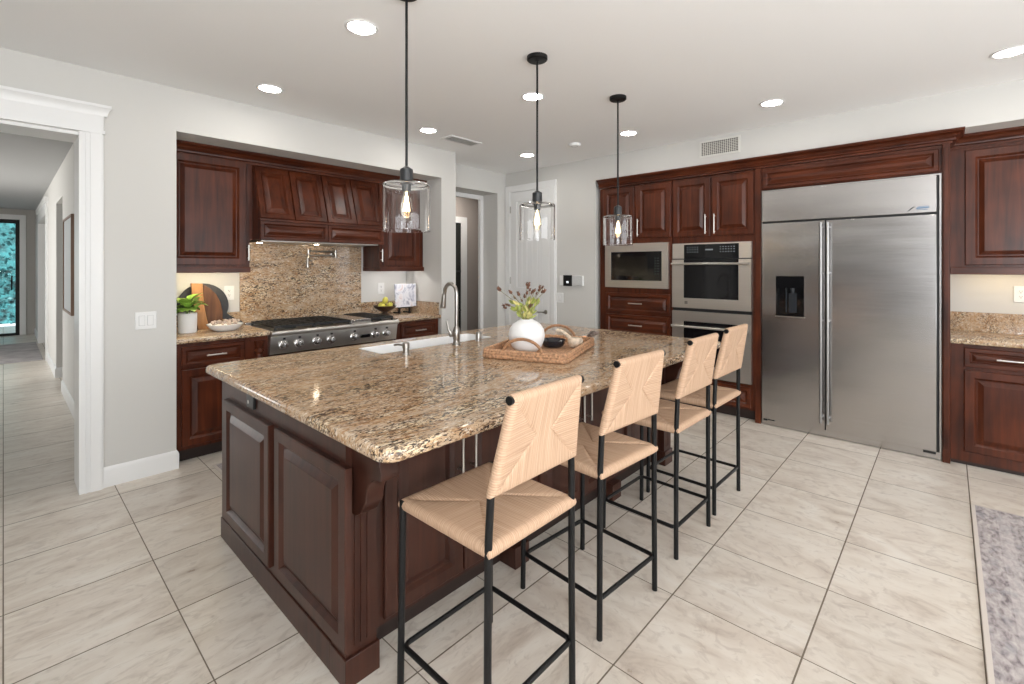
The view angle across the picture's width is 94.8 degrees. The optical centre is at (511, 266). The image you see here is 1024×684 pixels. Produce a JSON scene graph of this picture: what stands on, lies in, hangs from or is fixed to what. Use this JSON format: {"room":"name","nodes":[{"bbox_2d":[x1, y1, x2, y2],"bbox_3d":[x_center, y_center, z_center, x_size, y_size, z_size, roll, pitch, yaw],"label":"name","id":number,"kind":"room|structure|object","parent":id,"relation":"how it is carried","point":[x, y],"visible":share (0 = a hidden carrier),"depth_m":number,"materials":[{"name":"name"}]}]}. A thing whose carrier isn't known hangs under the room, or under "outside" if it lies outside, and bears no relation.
{"room":"kitchen","nodes":[
{"label":"kitchen","id":0,"kind":"room"},
{"bbox_2d":[0,208,34,334],"bbox_3d":[-10.572,0.110,9.718,0.120,2.640,4.100,0,0,43],"label":"wall","id":1,"kind":"structure","parent":0,"point":[30,214],"depth_m":9.99,"materials":[{"name":"grey paint"}]},
{"bbox_2d":[0,219,19,335],"bbox_3d":[-10.915,0.220,9.310,0.092,2.420,1.636,0,0,43],"label":"door","id":2,"kind":"structure","parent":1,"relation":"in","point":[9,228],"depth_m":9.81,"materials":[{"name":"glass"}]},
{"bbox_2d":[0,214,25,334],"bbox_3d":[-10.886,0.170,9.276,0.040,2.520,1.826,0,0,43],"label":"trim","id":3,"kind":"structure","parent":1,"relation":"attached to","point":[22,218],"depth_m":9.90,"materials":[{"name":"white"}]},
{"bbox_2d":[0,132,72,209],"bbox_3d":[-6.899,-1.260,6.318,10.131,0.101,4.101,0,0,43],"label":"ceiling","id":4,"kind":"structure","parent":0,"point":[28,165],"depth_m":5.67,"materials":[{"name":"grey paint"}]},
{"bbox_2d":[35,143,73,399],"bbox_3d":[-6.020,0.110,7.253,10.110,2.641,1.535,0,0,43],"label":"wall","id":5,"kind":"structure","parent":0,"point":[60,192],"depth_m":6.10,"materials":[{"name":"grey paint"}]},
{"bbox_2d":[36,196,47,360],"bbox_3d":[-7.976,0.180,8.092,2.600,2.500,0.201,0,0,43],"label":"trim","id":6,"kind":"structure","parent":5,"relation":"attached to","point":[42,210],"depth_m":8.82,"materials":[{"name":"white"}]},
{"bbox_2d":[34,328,73,417],"bbox_3d":[-6.464,1.365,6.700,10.010,0.130,0.148,0,0,43],"label":"baseboard","id":7,"kind":"structure","parent":5,"relation":"attached to","point":[57,372],"depth_m":6.07,"materials":[{"name":"white"}]},
{"bbox_2d":[63,214,73,315],"bbox_3d":[-4.312,-0.020,4.594,0.870,0.930,0.048,0,0,43],"label":"picture frame","id":8,"kind":"object","parent":5,"relation":"attached to","point":[68,222],"visible":0.74,"depth_m":4.54,"materials":[{"name":"brown wood"}]},
{"bbox_2d":[0,47,133,466],"bbox_3d":[-3.932,0.080,1.869,0.271,2.700,3.800,0,0,43],"label":"wall","id":9,"kind":"structure","parent":0,"point":[20,70],"depth_m":3.10,"materials":[{"name":"grey paint"}]},
{"bbox_2d":[0,85,111,494],"bbox_3d":[-3.381,0.195,2.433,0.316,2.470,1.978,0,0,43],"label":"trim","id":10,"kind":"structure","parent":9,"relation":"attached to","point":[17,105],"depth_m":2.98,"materials":[{"name":"white wood"}]},
{"bbox_2d":[104,450,178,487],"bbox_3d":[-2.551,1.365,3.240,0.134,0.130,0.409,0,0,43],"label":"baseboard","id":11,"kind":"structure","parent":9,"relation":"attached to","point":[124,472],"depth_m":3.18,"materials":[{"name":"white"}]},
{"bbox_2d":[134,78,175,459],"bbox_3d":[-2.741,0.080,3.515,0.761,2.700,0.236,0,0,43],"label":"wall","id":12,"kind":"structure","parent":0,"point":[154,104],"depth_m":3.25,"materials":[{"name":"grey paint"}]},
{"bbox_2d":[135,311,156,329],"bbox_3d":[-2.496,0.365,3.213,0.011,0.118,0.118,0,0,43],"label":"light switch","id":13,"kind":"object","parent":12,"relation":"attached to","point":[143,320],"visible":1,"depth_m":3.21,"materials":[{"name":"white plastic"}]},
{"bbox_2d":[176,243,405,314],"bbox_3d":[-2.094,0.080,4.701,0.100,2.700,2.386,0,0,43],"label":"wall","id":14,"kind":"structure","parent":0,"point":[370,280],"depth_m":4.38,"materials":[{"name":"grey paint"}]},
{"bbox_2d":[176,152,250,272],"bbox_3d":[-2.532,-0.427,3.884,0.368,0.946,0.585,0,0,43],"label":"upper cabinet","id":15,"kind":"object","parent":14,"relation":"attached to","point":[213,194],"visible":0.82,"depth_m":3.78,"materials":[{"name":"brown wood"}]},
{"bbox_2d":[224,286,233,299],"bbox_3d":[-2.507,0.230,4.174,0.010,0.125,0.080,0,0,43],"label":"power outlet","id":16,"kind":"object","parent":14,"relation":"attached to","point":[228,290],"visible":0.94,"depth_m":4.17,"materials":[{"name":"white plastic"}]},
{"bbox_2d":[240,243,360,323],"bbox_3d":[-2.042,0.149,4.667,0.022,0.732,1.186,0,0,43],"label":"backsplash","id":17,"kind":"structure","parent":14,"relation":"attached to","point":[279,284],"depth_m":4.60,"materials":[{"name":"beige stone"}]},
{"bbox_2d":[306,250,336,267],"bbox_3d":[-1.897,-0.083,4.700,0.096,0.175,0.399,0,0,32],"label":"pot filler","id":18,"kind":"object","parent":17,"relation":"attached to","point":[333,254],"visible":1,"depth_m":4.67,"materials":[{"name":"silver metal"}]},
{"bbox_2d":[250,165,383,246],"bbox_3d":[-1.858,-0.558,4.503,0.515,0.684,1.242,0,0,43],"label":"range hood","id":19,"kind":"object","parent":14,"relation":"attached to","point":[287,206],"visible":0.94,"depth_m":4.29,"materials":[{"name":"brown wood"}]},
{"bbox_2d":[378,283,383,293],"bbox_3d":[-1.471,0.240,5.293,0.010,0.125,0.080,0,0,43],"label":"power outlet","id":20,"kind":"object","parent":14,"relation":"attached to","point":[380,285],"visible":1,"depth_m":5.29,"materials":[{"name":"white plastic"}]},
{"bbox_2d":[363,183,423,270],"bbox_3d":[-1.303,-0.427,5.211,0.368,0.945,0.557,0,0,43],"label":"upper cabinet","id":21,"kind":"object","parent":14,"relation":"attached to","point":[399,251],"visible":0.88,"depth_m":5.06,"materials":[{"name":"brown wood"}]},
{"bbox_2d":[176,88,440,180],"bbox_3d":[-1.815,-1.117,4.443,0.661,0.306,2.386,0,0,43],"label":"wall","id":22,"kind":"structure","parent":0,"point":[200,118],"depth_m":3.96,"materials":[{"name":"grey paint"}]},
{"bbox_2d":[176,139,426,183],"bbox_3d":[-1.786,-0.916,4.417,0.078,0.093,2.380,0,0,43],"label":"crown molding","id":23,"kind":"structure","parent":22,"relation":"attached to","point":[252,158],"depth_m":4.15,"materials":[{"name":"brown wood"}]},
{"bbox_2d":[406,150,455,333],"bbox_3d":[-0.974,0.080,5.425,0.761,2.700,0.201,0,0,43],"label":"wall","id":24,"kind":"structure","parent":0,"point":[439,244],"depth_m":5.18,"materials":[{"name":"grey paint"}]},
{"bbox_2d":[456,197,477,329],"bbox_3d":[-0.833,0.110,6.630,1.030,2.640,2.600,0,0,43],"label":"wall","id":25,"kind":"structure","parent":0,"point":[465,207],"depth_m":7.45,"materials":[{"name":"grey paint"}]},
{"bbox_2d":[456,223,460,330],"bbox_3d":[-1.101,0.375,6.929,0.031,2.091,0.896,0,0,43],"label":"door","id":26,"kind":"structure","parent":25,"relation":"in","point":[458,225],"depth_m":7.22,"materials":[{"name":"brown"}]},
{"bbox_2d":[456,216,466,330],"bbox_3d":[-1.092,0.330,6.939,0.031,2.200,1.121,0,0,43],"label":"trim","id":27,"kind":"structure","parent":25,"relation":"attached to","point":[463,220],"depth_m":7.29,"materials":[{"name":"white"}]},
{"bbox_2d":[456,164,505,327],"bbox_3d":[-0.618,0.080,6.104,0.301,2.701,1.281,0,0,43],"label":"wall","id":28,"kind":"structure","parent":0,"point":[490,185],"depth_m":6.38,"materials":[{"name":"grey paint"}]},
{"bbox_2d":[456,192,482,328],"bbox_3d":[-0.785,0.223,6.133,0.046,2.415,1.096,0,0,43],"label":"trim","id":29,"kind":"structure","parent":28,"relation":"attached to","point":[479,198],"depth_m":6.49,"materials":[{"name":"white wood"}]},
{"bbox_2d":[0,334,1023,683],"bbox_3d":[-4.400,1.460,4.005,21.100,0.060,14.100,0,0,43],"label":"floor","id":30,"kind":"structure","parent":0,"point":[832,560],"depth_m":2.15,"materials":[{"name":"beige tile"}]},
{"bbox_2d":[0,342,42,363],"bbox_3d":[-8.668,1.425,7.492,2.500,0.008,1.620,0,0,43],"label":"rug","id":31,"kind":"object","parent":30,"relation":"on","point":[19,352],"visible":1,"depth_m":7.74,"materials":[{"name":"grey fabric"}]},
{"bbox_2d":[212,462,221,473],"bbox_3d":[-1.231,1.425,3.845,0.730,0.008,1.930,0,0,43],"label":"runner rug","id":32,"kind":"object","parent":30,"relation":"on","point":[218,466],"visible":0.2,"depth_m":3.34,"materials":[{"name":"beige fabric"}]},
{"bbox_2d":[176,336,267,461],"bbox_3d":[-2.407,0.993,3.802,0.663,0.874,0.635,0,0,43],"label":"base cabinet","id":33,"kind":"object","parent":30,"relation":"on","point":[198,393],"visible":0.55,"depth_m":3.50,"materials":[{"name":"brown wood"}]},
{"bbox_2d":[176,324,269,344],"bbox_3d":[-2.412,0.535,3.802,0.655,0.040,0.628,0,0,43],"label":"countertop","id":34,"kind":"structure","parent":33,"relation":"on","point":[245,331],"depth_m":3.65,"materials":[{"name":"beige stone"}]},
{"bbox_2d":[176,293,207,333],"bbox_3d":[-2.549,0.361,3.694,0.226,0.307,0.241,0,0,20],"label":"potted plant","id":35,"kind":"object","parent":34,"relation":"on","point":[187,321],"visible":0.96,"depth_m":3.66,"materials":[{"name":"green plant"}]},
{"bbox_2d":[191,283,222,329],"bbox_3d":[-2.545,0.324,3.932,0.066,0.382,0.223,0,0,43],"label":"wooden cutting board","id":36,"kind":"object","parent":34,"relation":"on","point":[213,311],"visible":0.69,"depth_m":3.92,"materials":[{"name":"brown wood"}]},
{"bbox_2d":[176,311,239,329],"bbox_3d":[-2.652,0.457,4.007,0.022,0.115,0.603,0,0,43],"label":"granite upstand","id":37,"kind":"object","parent":34,"relation":"on","point":[236,315],"visible":0.21,"depth_m":4.18,"materials":[{"name":"beige stone"}]},
{"bbox_2d":[177,283,241,321],"bbox_3d":[-2.572,0.329,4.021,0.063,0.378,0.480,0,0,43],"label":"serving board","id":38,"kind":"object","parent":34,"relation":"on","point":[220,294],"visible":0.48,"depth_m":4.07,"materials":[{"name":"black wood"}]},
{"bbox_2d":[206,322,242,331],"bbox_3d":[-2.325,0.486,3.818,0.260,0.057,0.260,0,0,43],"label":"bowl","id":39,"kind":"object","parent":34,"relation":"on","point":[220,328],"visible":0.91,"depth_m":3.74,"materials":[{"name":"white ceramic"}]},
{"bbox_2d":[211,318,239,324],"bbox_3d":[-2.329,0.447,3.821,0.194,0.046,0.202,0,0,43],"label":"bead garland","id":40,"kind":"object","parent":39,"relation":"in","point":[234,320],"visible":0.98,"depth_m":3.81,"materials":[{"name":"white wood"}]},
{"bbox_2d":[244,312,398,354],"bbox_3d":[-1.763,0.600,4.449,0.678,0.231,1.196,0,0,43],"label":"rangetop","id":41,"kind":"object","parent":34,"relation":"on","point":[287,335],"visible":1,"depth_m":4.23,"materials":[{"name":"silver metal"}]},
{"bbox_2d":[268,339,392,356],"bbox_3d":[-1.786,1.080,4.472,0.663,0.700,1.190,0,0,43],"label":"base cabinet","id":42,"kind":"object","parent":30,"relation":"on","point":[389,339],"visible":0.02,"depth_m":4.22,"materials":[{"name":"brown wood"}]},
{"bbox_2d":[393,319,437,339],"bbox_3d":[-1.191,0.993,5.115,0.663,0.874,0.546,0,0,43],"label":"base cabinet","id":43,"kind":"object","parent":30,"relation":"on","point":[410,329],"visible":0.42,"depth_m":4.91,"materials":[{"name":"brown wood"}]},
{"bbox_2d":[375,311,440,321],"bbox_3d":[-1.194,0.535,5.118,0.655,0.040,0.546,0,0,43],"label":"countertop","id":44,"kind":"structure","parent":43,"relation":"on","point":[404,316],"depth_m":5.00,"materials":[{"name":"beige stone"}]},
{"bbox_2d":[374,305,396,314],"bbox_3d":[-1.371,0.466,5.085,0.244,0.099,0.244,0,0,43],"label":"fruit bowl","id":45,"kind":"object","parent":44,"relation":"on","point":[384,309],"visible":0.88,"depth_m":5.01,"materials":[{"name":"brown wood"}]},
{"bbox_2d":[382,297,387,303],"bbox_3d":[-1.367,0.361,5.081,0.060,0.080,0.065,0,0,-10],"label":"lemon","id":46,"kind":"object","parent":45,"relation":"in","point":[385,299],"visible":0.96,"depth_m":5.06,"materials":[{"name":"yellow food"}]},
{"bbox_2d":[361,300,438,314],"bbox_3d":[-1.218,0.450,5.116,0.620,0.130,0.584,0,0,43],"label":"granite upstand","id":47,"kind":"object","parent":44,"relation":"on","point":[421,306],"visible":0.54,"depth_m":5.21,"materials":[{"name":"beige stone"}]},
{"bbox_2d":[393,306,411,313],"bbox_3d":[-1.238,0.415,5.289,0.147,0.201,0.180,0,0,43],"label":"easel","id":48,"kind":"object","parent":44,"relation":"on","point":[399,308],"visible":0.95,"depth_m":5.24,"materials":[{"name":"black metal"}]},
{"bbox_2d":[394,284,415,307],"bbox_3d":[-1.186,0.316,5.244,0.026,0.255,0.275,0,0,43],"label":"art print","id":49,"kind":"object","parent":48,"relation":"on","point":[405,294],"visible":0.92,"depth_m":5.23},
{"bbox_2d":[221,361,682,683],"bbox_3d":[-0.122,0.994,2.917,1.519,0.872,2.582,0,0,43],"label":"kitchen island","id":50,"kind":"object","parent":30,"relation":"on","point":[313,519],"visible":0.48,"depth_m":1.84,"materials":[{"name":"brown wood"}]},
{"bbox_2d":[246,394,255,409],"bbox_3d":[-1.214,0.610,2.192,0.091,0.091,0.014,0,0,43],"label":"outlet","id":51,"kind":"object","parent":50,"relation":"attached to","point":[250,401],"depth_m":2.18,"materials":[{"name":"black plastic"}]},
{"bbox_2d":[206,322,720,462],"bbox_3d":[-0.079,0.536,2.877,1.745,0.043,2.685,0,0,43],"label":"island countertop","id":52,"kind":"structure","parent":50,"relation":"on","point":[392,407],"depth_m":2.10,"materials":[{"name":"beige stone"}]},
{"bbox_2d":[394,342,409,354],"bbox_3d":[-0.649,0.479,2.788,0.105,0.072,0.044,0,0,33],"label":"soap dispenser","id":53,"kind":"object","parent":52,"relation":"on","point":[405,345],"visible":1,"depth_m":2.76,"materials":[{"name":"silver metal"}]},
{"bbox_2d":[359,333,489,353],"bbox_3d":[-0.562,0.651,3.232,0.335,0.271,0.980,0,0,43],"label":"undermount sink","id":54,"kind":"object","parent":52,"relation":"in","point":[387,348],"visible":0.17,"depth_m":3.33,"materials":[{"name":"white ceramic"}]},
{"bbox_2d":[440,282,460,344],"bbox_3d":[-0.430,0.308,3.158,0.192,0.414,0.099,0,0,43],"label":"kitchen faucet","id":55,"kind":"object","parent":52,"relation":"on","point":[455,333],"visible":1,"depth_m":3.12,"materials":[{"name":"silver metal"}]},
{"bbox_2d":[475,332,481,340],"bbox_3d":[-0.233,0.483,3.281,0.048,0.063,0.048,0,0,43],"label":"air gap cap","id":56,"kind":"object","parent":52,"relation":"on","point":[478,334],"visible":1,"depth_m":3.26,"materials":[{"name":"silver metal"}]},
{"bbox_2d":[483,324,594,363],"bbox_3d":[0.186,0.451,2.880,0.509,0.128,0.688,0,0,23],"label":"woven tray","id":57,"kind":"object","parent":52,"relation":"on","point":[503,350],"visible":0.84,"depth_m":2.62,"materials":[{"name":"wicker"}]},
{"bbox_2d":[509,319,544,351],"bbox_3d":[0.087,0.405,2.800,0.216,0.192,0.216,0,0,43],"label":"round vase","id":58,"kind":"object","parent":57,"relation":"in","point":[531,329],"visible":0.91,"depth_m":2.72,"materials":[{"name":"white ceramic"}]},
{"bbox_2d":[497,282,545,319],"bbox_3d":[0.057,0.204,2.797,0.307,0.233,0.096,0,0,-4],"label":"flower bouquet","id":59,"kind":"object","parent":58,"relation":"on","point":[528,310],"visible":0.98,"depth_m":2.79,"materials":[{"name":"green plant"}]},
{"bbox_2d":[542,337,565,347],"bbox_3d":[0.257,0.477,2.959,0.160,0.047,0.160,0,0,43],"label":"bowl","id":60,"kind":"object","parent":57,"relation":"in","point":[550,342],"visible":0.88,"depth_m":2.90,"materials":[{"name":"black ceramic"}]},
{"bbox_2d":[556,328,582,347],"bbox_3d":[0.363,0.446,2.945,0.175,0.111,0.096,0,0,43],"label":"ladle","id":61,"kind":"object","parent":57,"relation":"in","point":[573,342],"visible":0.94,"depth_m":2.89,"materials":[{"name":"brown wood"}]},
{"bbox_2d":[587,330,598,336],"bbox_3d":[0.515,0.429,3.028,0.067,0.048,0.106,0,0,43],"label":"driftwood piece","id":62,"kind":"object","parent":57,"relation":"on","point":[591,333],"visible":1,"depth_m":3.01,"materials":[{"name":"beige wood"}]},
{"bbox_2d":[397,375,583,683],"bbox_3d":[-0.059,0.892,1.584,0.495,1.077,0.447,0,0,43],"label":"bar stool","id":63,"kind":"object","parent":30,"relation":"on","point":[488,508],"visible":1,"depth_m":1.50,"materials":[{"name":"beige wicker"}]},
{"bbox_2d":[520,350,665,641],"bbox_3d":[0.365,0.892,2.074,0.447,1.077,0.495,0,0,-43],"label":"bar stool","id":64,"kind":"object","parent":30,"relation":"on","point":[633,395],"visible":0.84,"depth_m":1.95,"materials":[{"name":"wicker"}]},
{"bbox_2d":[600,180,674,401],"bbox_3d":[1.531,0.265,5.381,0.868,2.330,0.663,0,0,43],"label":"tall cabinet","id":65,"kind":"object","parent":30,"relation":"on","point":[638,310],"visible":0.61,"depth_m":5.11,"materials":[{"name":"brown wood"}]},
{"bbox_2d":[605,242,668,288],"bbox_3d":[1.496,-0.015,5.311,0.756,0.486,0.443,0,0,43],"label":"microwave","id":66,"kind":"object","parent":65,"relation":"in","point":[637,265],"visible":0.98,"depth_m":5.13,"materials":[{"name":"silver metal"}]},
{"bbox_2d":[602,333,718,559],"bbox_3d":[0.819,0.892,2.577,0.495,1.077,0.447,0,0,44],"label":"bar stool","id":67,"kind":"object","parent":30,"relation":"on","point":[696,373],"visible":0.74,"depth_m":2.44,"materials":[{"name":"wicker"}]},
{"bbox_2d":[646,324,747,515],"bbox_3d":[1.182,0.892,2.986,0.495,1.077,0.447,0,0,44],"label":"bar stool","id":68,"kind":"object","parent":30,"relation":"on","point":[731,351],"visible":0.74,"depth_m":2.86,"materials":[{"name":"wicker"}]},
{"bbox_2d":[673,170,754,419],"bbox_3d":[2.143,0.265,4.815,0.794,2.330,0.663,0,0,43],"label":"tall cabinet","id":69,"kind":"object","parent":30,"relation":"on","point":[719,207],"visible":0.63,"depth_m":4.54,"materials":[{"name":"brown wood"}]},
{"bbox_2d":[671,241,751,384],"bbox_3d":[2.089,0.428,4.771,0.754,1.334,0.590,0,0,43],"label":"double oven","id":70,"kind":"object","parent":69,"relation":"in","point":[712,282],"visible":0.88,"depth_m":4.56,"materials":[{"name":"silver metal"}]},
{"bbox_2d":[762,173,941,459],"bbox_3d":[2.901,0.366,4.078,1.212,2.117,0.695,0,0,43],"label":"refrigerator","id":71,"kind":"object","parent":30,"relation":"on","point":[852,271],"visible":0.99,"depth_m":3.81,"materials":[{"name":"silver metal"}]},
{"bbox_2d":[755,143,949,463],"bbox_3d":[2.918,0.265,4.101,1.313,2.330,0.657,0,0,43],"label":"tall cabinet","id":72,"kind":"object","parent":30,"relation":"on","point":[933,159],"visible":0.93,"depth_m":3.77,"materials":[{"name":"brown wood"}]},
{"bbox_2d":[596,126,1023,188],"bbox_3d":[2.574,-0.951,4.153,4.065,0.098,0.348,0,0,43],"label":"crown molding","id":73,"kind":"structure","parent":72,"relation":"attached to","point":[939,137],"depth_m":3.86,"materials":[{"name":"brown wood"}]},
{"bbox_2d":[950,340,1023,475],"bbox_3d":[3.798,0.993,3.283,1.086,0.874,0.663,0,0,43],"label":"base cabinet","id":74,"kind":"object","parent":30,"relation":"on","point":[987,382],"visible":0.99,"depth_m":3.31,"materials":[{"name":"brown wood"}]},
{"bbox_2d":[950,329,1023,348],"bbox_3d":[3.811,0.535,3.286,1.100,0.040,0.650,0,0,43],"label":"countertop","id":75,"kind":"structure","parent":74,"relation":"on","point":[994,339],"depth_m":3.39,"materials":[{"name":"beige stone"}]},
{"bbox_2d":[950,311,1023,333],"bbox_3d":[4.026,0.440,3.519,1.101,0.150,0.023,0,0,43],"label":"granite upstand","id":76,"kind":"object","parent":75,"relation":"on","point":[969,321],"visible":1,"depth_m":3.74,"materials":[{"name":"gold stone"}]},
{"bbox_2d":[971,503,1023,683],"bbox_3d":[2.519,1.425,1.249,1.801,0.009,2.656,0,0,43],"label":"area rug","id":77,"kind":"object","parent":30,"relation":"on","point":[998,534],"visible":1,"depth_m":2.07,"materials":[{"name":"grey fabric"}]},
{"bbox_2d":[0,0,1023,173],"bbox_3d":[0.716,-1.320,0.788,9.220,0.100,8.930,0,0,43],"label":"ceiling","id":78,"kind":"structure","parent":0,"point":[686,70],"depth_m":2.81,"materials":[{"name":"white paint"}]},
{"bbox_2d":[256,84,283,93],"bbox_3d":[-1.722,-1.267,3.351,0.180,0.006,0.180,0,0,43],"label":"recessed light","id":79,"kind":"object","parent":78,"relation":"in","point":[268,88],"visible":1,"depth_m":3.34,"materials":[{"name":"white"}]},
{"bbox_2d":[344,18,378,35],"bbox_3d":[-0.797,-1.267,2.495,0.180,0.006,0.180,0,0,43],"label":"recessed light","id":80,"kind":"object","parent":78,"relation":"in","point":[362,27],"visible":1,"depth_m":2.49,"materials":[{"name":"white plastic"}]},
{"bbox_2d":[382,0,429,232],"bbox_3d":[-0.483,-0.717,2.157,0.216,1.107,0.216,0,0,43],"label":"pendant light","id":81,"kind":"object","parent":78,"relation":"hanging from","point":[405,201],"visible":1,"depth_m":2.08,"materials":[{"name":"clear glass"}]},
{"bbox_2d":[400,166,412,179],"bbox_3d":[-0.483,-0.404,2.157,0.060,0.117,0.060,0,0,43],"label":"socket","id":82,"kind":"object","parent":81,"relation":"attached to","point":[406,173],"depth_m":2.13,"materials":[{"name":"black metal"}]},
{"bbox_2d":[418,127,437,132],"bbox_3d":[-0.777,-1.267,4.372,0.180,0.006,0.180,0,0,43],"label":"recessed light","id":83,"kind":"object","parent":78,"relation":"in","point":[424,129],"visible":1,"depth_m":4.37,"materials":[{"name":"white plastic"}]},
{"bbox_2d":[441,135,481,146],"bbox_3d":[-0.505,-1.265,4.732,0.171,0.012,0.401,0,0,43],"label":"ceiling vent","id":84,"kind":"object","parent":78,"relation":"in","point":[451,138],"visible":1,"depth_m":4.72,"materials":[{"name":"white metal"}]},
{"bbox_2d":[520,153,534,156],"bbox_3d":[0.173,-1.267,5.339,0.180,0.006,0.180,0,0,43],"label":"recessed light","id":85,"kind":"object","parent":78,"relation":"in","point":[522,154],"visible":1,"depth_m":5.34,"materials":[{"name":"white"}]},
{"bbox_2d":[521,92,544,100],"bbox_3d":[0.155,-1.267,3.509,0.180,0.006,0.180,0,0,43],"label":"recessed light","id":86,"kind":"object","parent":78,"relation":"in","point":[530,96],"visible":0.94,"depth_m":3.50,"materials":[{"name":"white plastic"}]},
{"bbox_2d":[519,52,554,240],"bbox_3d":[0.152,-0.717,2.844,0.216,1.107,0.216,0,0,43],"label":"pendant light","id":87,"kind":"object","parent":78,"relation":"hanging from","point":[536,217],"visible":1,"depth_m":2.77,"materials":[{"name":"black"}]},
{"bbox_2d":[532,190,541,201],"bbox_3d":[0.152,-0.404,2.844,0.060,0.117,0.060,0,0,43],"label":"socket","id":88,"kind":"object","parent":87,"relation":"attached to","point":[537,195],"depth_m":2.82,"materials":[{"name":"black metal"}]},
{"bbox_2d":[569,142,580,146],"bbox_3d":[0.647,-1.256,4.865,0.124,0.028,0.124,0,0,43],"label":"smoke detector","id":89,"kind":"object","parent":78,"relation":"attached to","point":[574,144],"visible":1,"depth_m":4.83,"materials":[{"name":"white paint"}]},
{"bbox_2d":[603,94,632,245],"bbox_3d":[0.791,-0.717,3.519,0.216,1.107,0.216,0,0,43],"label":"pendant light","id":90,"kind":"object","parent":78,"relation":"hanging from","point":[618,227],"visible":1,"depth_m":3.44,"materials":[{"name":"black"}]},
{"bbox_2d":[614,205,621,214],"bbox_3d":[0.791,-0.404,3.519,0.060,0.117,0.060,0,0,43],"label":"socket","id":91,"kind":"object","parent":90,"relation":"attached to","point":[617,209],"depth_m":3.49,"materials":[{"name":"black metal"}]},
{"bbox_2d":[619,130,637,135],"bbox_3d":[1.105,-1.267,4.469,0.180,0.006,0.180,0,0,43],"label":"recessed light","id":92,"kind":"object","parent":78,"relation":"in","point":[629,132],"visible":0.99,"depth_m":4.47,"materials":[{"name":"white"}]},
{"bbox_2d":[759,99,784,106],"bbox_3d":[2.011,-1.267,3.644,0.180,0.006,0.180,0,0,43],"label":"recessed light","id":93,"kind":"object","parent":78,"relation":"in","point":[772,102],"visible":1,"depth_m":3.64,"materials":[{"name":"white"}]},
{"bbox_2d":[989,45,1023,58],"bbox_3d":[2.943,-1.267,2.781,0.180,0.006,0.180,0,0,43],"label":"recessed light","id":94,"kind":"object","parent":78,"relation":"in","point":[1013,51],"visible":1,"depth_m":2.78,"materials":[{"name":"white"}]},
{"bbox_2d":[567,337,582,347],"bbox_3d":[0.392,0.469,2.918,0.096,0.064,0.096,0,0,43],"label":"bowl","id":95,"kind":"object","parent":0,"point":[573,342],"depth_m":2.88,"materials":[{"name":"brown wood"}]},
{"bbox_2d":[506,79,1023,328],"bbox_3d":[3.496,0.080,3.666,9.050,2.700,0.770,0,0,43],"label":"wall","id":96,"kind":"structure","parent":0,"point":[1001,105],"depth_m":4.20,"materials":[{"name":"grey paint"}]},
{"bbox_2d":[510,187,548,324],"bbox_3d":[0.209,0.211,6.130,0.666,2.423,0.078,0,0,43],"label":"door","id":97,"kind":"structure","parent":96,"relation":"in","point":[529,259],"depth_m":6.16,"materials":[{"name":"white wood"}]},
{"bbox_2d":[505,179,556,324],"bbox_3d":[0.230,0.170,6.146,0.863,2.520,0.029,0,0,43],"label":"trim","id":98,"kind":"structure","parent":96,"relation":"attached to","point":[552,184],"depth_m":5.99,"materials":[{"name":"white wood"}]},
{"bbox_2d":[557,293,562,302],"bbox_3d":[0.592,0.380,5.822,0.100,0.120,0.011,0,0,43],"label":"light switch","id":99,"kind":"object","parent":96,"relation":"attached to","point":[559,295],"visible":1,"depth_m":5.81,"materials":[{"name":"white plastic"}]},
{"bbox_2d":[560,275,583,285],"bbox_3d":[0.717,0.165,5.695,0.346,0.131,0.028,0,0,43],"label":"alarm keypad","id":100,"kind":"object","parent":96,"relation":"attached to","point":[565,280],"visible":1,"depth_m":5.68,"materials":[{"name":"white plastic"}]},
{"bbox_2d":[700,135,739,157],"bbox_3d":[1.992,-1.155,4.526,0.375,0.160,0.010,0,0,43],"label":"air vent","id":101,"kind":"object","parent":96,"relation":"in","point":[726,145],"visible":1,"depth_m":4.52,"materials":[{"name":"white metal"}]},
{"bbox_2d":[950,141,1023,274],"bbox_3d":[3.886,-0.427,3.378,1.087,0.966,0.413,0,0,43],"label":"upper cabinet","id":102,"kind":"object","parent":96,"relation":"attached to","point":[987,181],"visible":1,"depth_m":3.49,"materials":[{"name":"brown wood"}]},
{"bbox_2d":[1013,286,1023,301],"bbox_3d":[3.937,0.210,3.612,0.125,0.125,0.010,0,0,43],"label":"power outlet","id":103,"kind":"object","parent":96,"relation":"attached to","point":[1018,291],"visible":1,"depth_m":3.63,"materials":[{"name":"white plastic"}]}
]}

